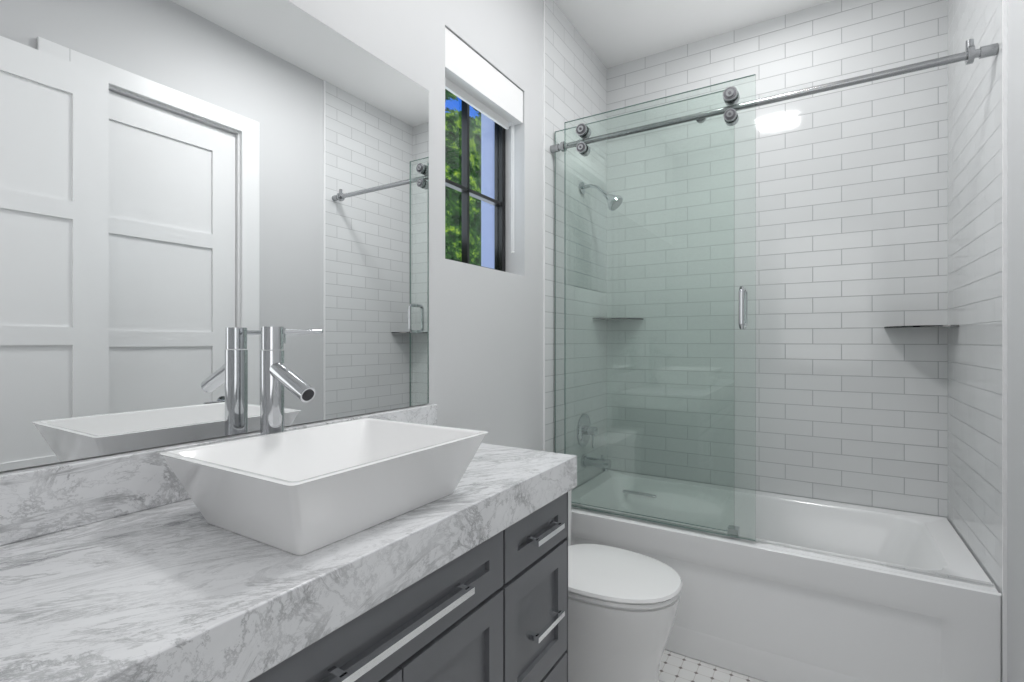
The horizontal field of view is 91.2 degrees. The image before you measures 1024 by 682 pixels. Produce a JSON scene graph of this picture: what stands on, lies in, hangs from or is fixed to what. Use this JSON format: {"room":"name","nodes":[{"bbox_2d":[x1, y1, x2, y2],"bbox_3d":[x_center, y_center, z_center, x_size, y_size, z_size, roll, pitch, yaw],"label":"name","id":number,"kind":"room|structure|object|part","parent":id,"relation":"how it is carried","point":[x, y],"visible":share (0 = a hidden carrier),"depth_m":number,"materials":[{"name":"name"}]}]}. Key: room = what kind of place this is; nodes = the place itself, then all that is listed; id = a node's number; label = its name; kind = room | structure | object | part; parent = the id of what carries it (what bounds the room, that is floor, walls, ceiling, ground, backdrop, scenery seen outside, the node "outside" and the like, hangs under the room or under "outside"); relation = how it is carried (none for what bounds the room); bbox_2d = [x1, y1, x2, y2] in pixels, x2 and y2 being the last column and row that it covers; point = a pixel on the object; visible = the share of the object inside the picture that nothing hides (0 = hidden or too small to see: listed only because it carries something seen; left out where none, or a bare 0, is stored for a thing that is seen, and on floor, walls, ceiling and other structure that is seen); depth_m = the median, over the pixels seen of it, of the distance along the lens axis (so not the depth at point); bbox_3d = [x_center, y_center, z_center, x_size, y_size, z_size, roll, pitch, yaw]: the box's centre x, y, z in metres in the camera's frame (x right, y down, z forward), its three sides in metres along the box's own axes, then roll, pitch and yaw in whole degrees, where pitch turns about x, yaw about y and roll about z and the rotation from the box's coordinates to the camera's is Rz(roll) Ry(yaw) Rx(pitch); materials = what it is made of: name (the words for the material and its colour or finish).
{"room":"bathroom","nodes":[
{"label":"bathroom","id":0,"kind":"room"},
{"bbox_2d":[0,0,542,472],"bbox_3d":[-0.302,-0.179,1.682,0.150,2.810,3.000,0,0,32],"label":"wall","id":1,"kind":"structure","parent":0,"point":[486,348],"depth_m":1.85,"materials":[{"name":"white paint"}]},
{"bbox_2d":[0,0,428,471],"bbox_3d":[-0.643,-0.298,0.979,0.005,0.992,1.436,0,0,32],"label":"wall mirror","id":2,"kind":"object","parent":1,"relation":"attached to","point":[196,196],"visible":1,"depth_m":1.00,"materials":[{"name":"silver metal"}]},
{"bbox_2d":[445,92,505,271],"bbox_3d":[-0.183,-0.664,1.952,0.040,0.780,0.524,0,0,32],"label":"window","id":3,"kind":"structure","parent":1,"relation":"in","point":[498,202],"depth_m":2.08,"materials":[{"name":"black"}]},
{"bbox_2d":[445,27,522,252],"bbox_3d":[-0.125,-0.711,1.916,0.082,0.681,0.516,0,0,32],"label":"window blind","id":4,"kind":"object","parent":3,"relation":"attached to","point":[475,80],"visible":0.94,"depth_m":1.89,"materials":[{"name":"white plastic"}]},
{"bbox_2d":[543,0,544,450],"bbox_3d":[0.144,-0.179,2.255,0.007,2.810,0.006,0,0,32],"label":"tile trim","id":5,"kind":"structure","parent":1,"relation":"attached to","point":[543,225],"depth_m":2.25,"materials":[{"name":"white"}]},
{"bbox_2d":[545,0,606,490],"bbox_3d":[0.348,-0.179,2.588,0.005,2.810,0.775,0,0,32],"label":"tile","id":6,"kind":"structure","parent":1,"relation":"attached to","point":[575,78],"depth_m":2.51,"materials":[{"name":"white tile"}]},
{"bbox_2d":[577,414,597,446],"bbox_3d":[0.403,0.466,2.604,0.070,0.171,0.170,0,0,32],"label":"shower valve","id":7,"kind":"object","parent":6,"relation":"attached to","point":[585,430],"depth_m":2.59,"materials":[{"name":"silver metal"}]},
{"bbox_2d":[581,454,610,470],"bbox_3d":[0.435,0.623,2.585,0.144,0.078,0.068,0,0,32],"label":"spout","id":8,"kind":"object","parent":6,"relation":"attached to","point":[595,461],"depth_m":2.56,"materials":[{"name":"silver metal"}]},
{"bbox_2d":[579,182,622,210],"bbox_3d":[0.453,-0.738,2.542,0.220,0.172,0.086,0,0,32],"label":"shower head","id":9,"kind":"object","parent":6,"relation":"attached to","point":[607,198],"depth_m":2.51},
{"bbox_2d":[550,39,998,152],"bbox_3d":[0.825,-0.893,1.915,1.512,0.071,0.052,0,0,32],"label":"shower rail","id":10,"kind":"object","parent":6,"relation":"attached to","point":[970,54],"visible":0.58,"depth_m":1.75,"materials":[{"name":"silver metal"}]},
{"bbox_2d":[565,74,755,540],"bbox_3d":[0.567,-0.122,2.045,0.773,1.713,0.118,0,0,32],"label":"glass","id":11,"kind":"object","parent":10,"relation":"hanging from","point":[731,95],"visible":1,"depth_m":2.00,"materials":[{"name":"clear glass"}]},
{"bbox_2d":[593,318,643,319],"bbox_3d":[0.587,-0.122,2.763,0.215,0.007,0.215,0,0,32],"label":"shower shelf","id":12,"kind":"object","parent":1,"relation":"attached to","point":[618,318],"depth_m":2.76,"materials":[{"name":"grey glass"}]},
{"bbox_2d":[553,0,832,67],"bbox_3d":[0.410,-1.634,1.242,1.824,0.100,3.300,0,0,32],"label":"ceiling","id":13,"kind":"structure","parent":0,"point":[612,33],"depth_m":2.48,"materials":[{"name":"white paint"}]},
{"bbox_2d":[659,649,764,681],"bbox_3d":[0.410,1.276,1.242,1.824,0.100,3.300,0,0,32],"label":"floor","id":14,"kind":"structure","parent":0,"point":[675,667],"depth_m":1.85,"materials":[{"name":"white tile"}]},
{"bbox_2d":[249,492,567,681],"bbox_3d":[-0.420,0.808,0.846,0.520,0.835,1.444,0,0,32],"label":"bathroom vanity","id":15,"kind":"object","parent":14,"relation":"on","point":[494,608],"visible":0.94,"depth_m":0.99,"materials":[{"name":"gray painted wood"},{"name":"chrome"}]},
{"bbox_2d":[0,404,576,681],"bbox_3d":[-0.424,0.295,0.855,0.507,0.189,1.456,0,0,32],"label":"countertop","id":16,"kind":"structure","parent":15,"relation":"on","point":[131,567],"depth_m":0.70,"materials":[{"name":"stone"}]},
{"bbox_2d":[260,327,322,435],"bbox_3d":[-0.444,0.138,1.073,0.153,0.335,0.138,0,0,32],"label":"faucet","id":17,"kind":"object","parent":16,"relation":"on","point":[277,375],"visible":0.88,"depth_m":1.04,"materials":[{"name":"silver metal"}]},
{"bbox_2d":[159,418,487,554],"bbox_3d":[-0.316,0.245,0.927,0.360,0.120,0.452,0,0,32],"label":"vessel sink","id":18,"kind":"object","parent":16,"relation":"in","point":[302,491],"visible":1,"depth_m":0.83,"materials":[{"name":"white ceramic"}]},
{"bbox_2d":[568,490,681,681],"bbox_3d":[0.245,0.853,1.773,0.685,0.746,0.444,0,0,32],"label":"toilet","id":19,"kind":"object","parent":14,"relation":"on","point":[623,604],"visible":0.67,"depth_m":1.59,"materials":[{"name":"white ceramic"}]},
{"bbox_2d":[571,470,1001,681],"bbox_3d":[0.996,0.986,2.191,1.510,0.480,0.756,0,0,32],"label":"bathtub","id":20,"kind":"object","parent":14,"relation":"on","point":[764,612],"depth_m":1.82,"materials":[{"name":"white ceramic"}]},
{"bbox_3d":[0.682,0.823,2.705,0.190,0.020,0.027,0,0,32],"label":"bathtub handle","id":21,"kind":"part","parent":20,"relation":"part of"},
{"bbox_2d":[555,90,733,530],"bbox_3d":[0.529,-0.118,2.133,0.770,1.711,0.010,0,0,32],"label":"glass","id":22,"kind":"object","parent":20,"relation":"on","point":[646,312],"visible":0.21,"depth_m":2.11,"materials":[{"name":"teal"}]},
{"bbox_2d":[572,505,995,587],"bbox_3d":[0.827,0.728,1.917,1.500,0.035,0.042,0,0,32],"label":"guide","id":23,"kind":"object","parent":20,"relation":"on","point":[736,530],"visible":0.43,"depth_m":1.77,"materials":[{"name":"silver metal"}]},
{"bbox_2d":[1007,0,1023,681],"bbox_3d":[1.131,-0.179,0.797,0.170,2.810,3.000,0,0,32],"label":"wall","id":24,"kind":"structure","parent":0,"point":[1015,340],"depth_m":1.39,"materials":[{"name":"white paint"}]},
{"bbox_2d":[948,0,1001,593],"bbox_3d":[1.641,-0.179,1.790,0.005,2.810,0.775,0,0,32],"label":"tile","id":25,"kind":"structure","parent":24,"relation":"attached to","point":[975,303],"depth_m":1.72,"materials":[{"name":"white tile"}]},
{"bbox_2d":[884,325,958,327],"bbox_3d":[1.690,-0.059,2.081,0.215,0.007,0.215,0,0,32],"label":"shower shelf","id":26,"kind":"object","parent":25,"relation":"attached to","point":[932,326],"visible":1,"depth_m":2.05,"materials":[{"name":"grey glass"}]},
{"bbox_2d":[1002,0,1006,681],"bbox_3d":[1.433,-0.179,1.458,0.009,2.810,0.008,0,0,32],"label":"tile trim","id":27,"kind":"structure","parent":24,"relation":"attached to","point":[1004,340],"depth_m":1.46,"materials":[{"name":"white"}]},
{"bbox_3d":[1.238,-0.179,2.582,1.824,2.810,0.150,0,0,32],"label":"wall","id":28,"kind":"structure","parent":0,"visible":0},
{"bbox_2d":[607,0,947,519],"bbox_3d":[1.197,-0.329,2.517,1.514,2.510,0.005,0,0,32],"label":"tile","id":29,"kind":"structure","parent":28,"relation":"attached to","point":[850,241],"depth_m":2.39,"materials":[{"name":"white tile"}]},
{"label":"outside","id":30,"kind":"structure","parent":0,"visible":0},
{"bbox_2d":[445,89,480,265],"bbox_3d":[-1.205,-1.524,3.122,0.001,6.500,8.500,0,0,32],"label":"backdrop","id":31,"kind":"structure","parent":30,"point":[454,203],"depth_m":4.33,"materials":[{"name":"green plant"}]},
{"bbox_2d":[481,113,493,268],"bbox_3d":[-0.071,-1.174,3.150,0.200,5.200,0.140,0,0,32],"label":"column","id":32,"kind":"structure","parent":30,"point":[489,240],"depth_m":3.12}
]}

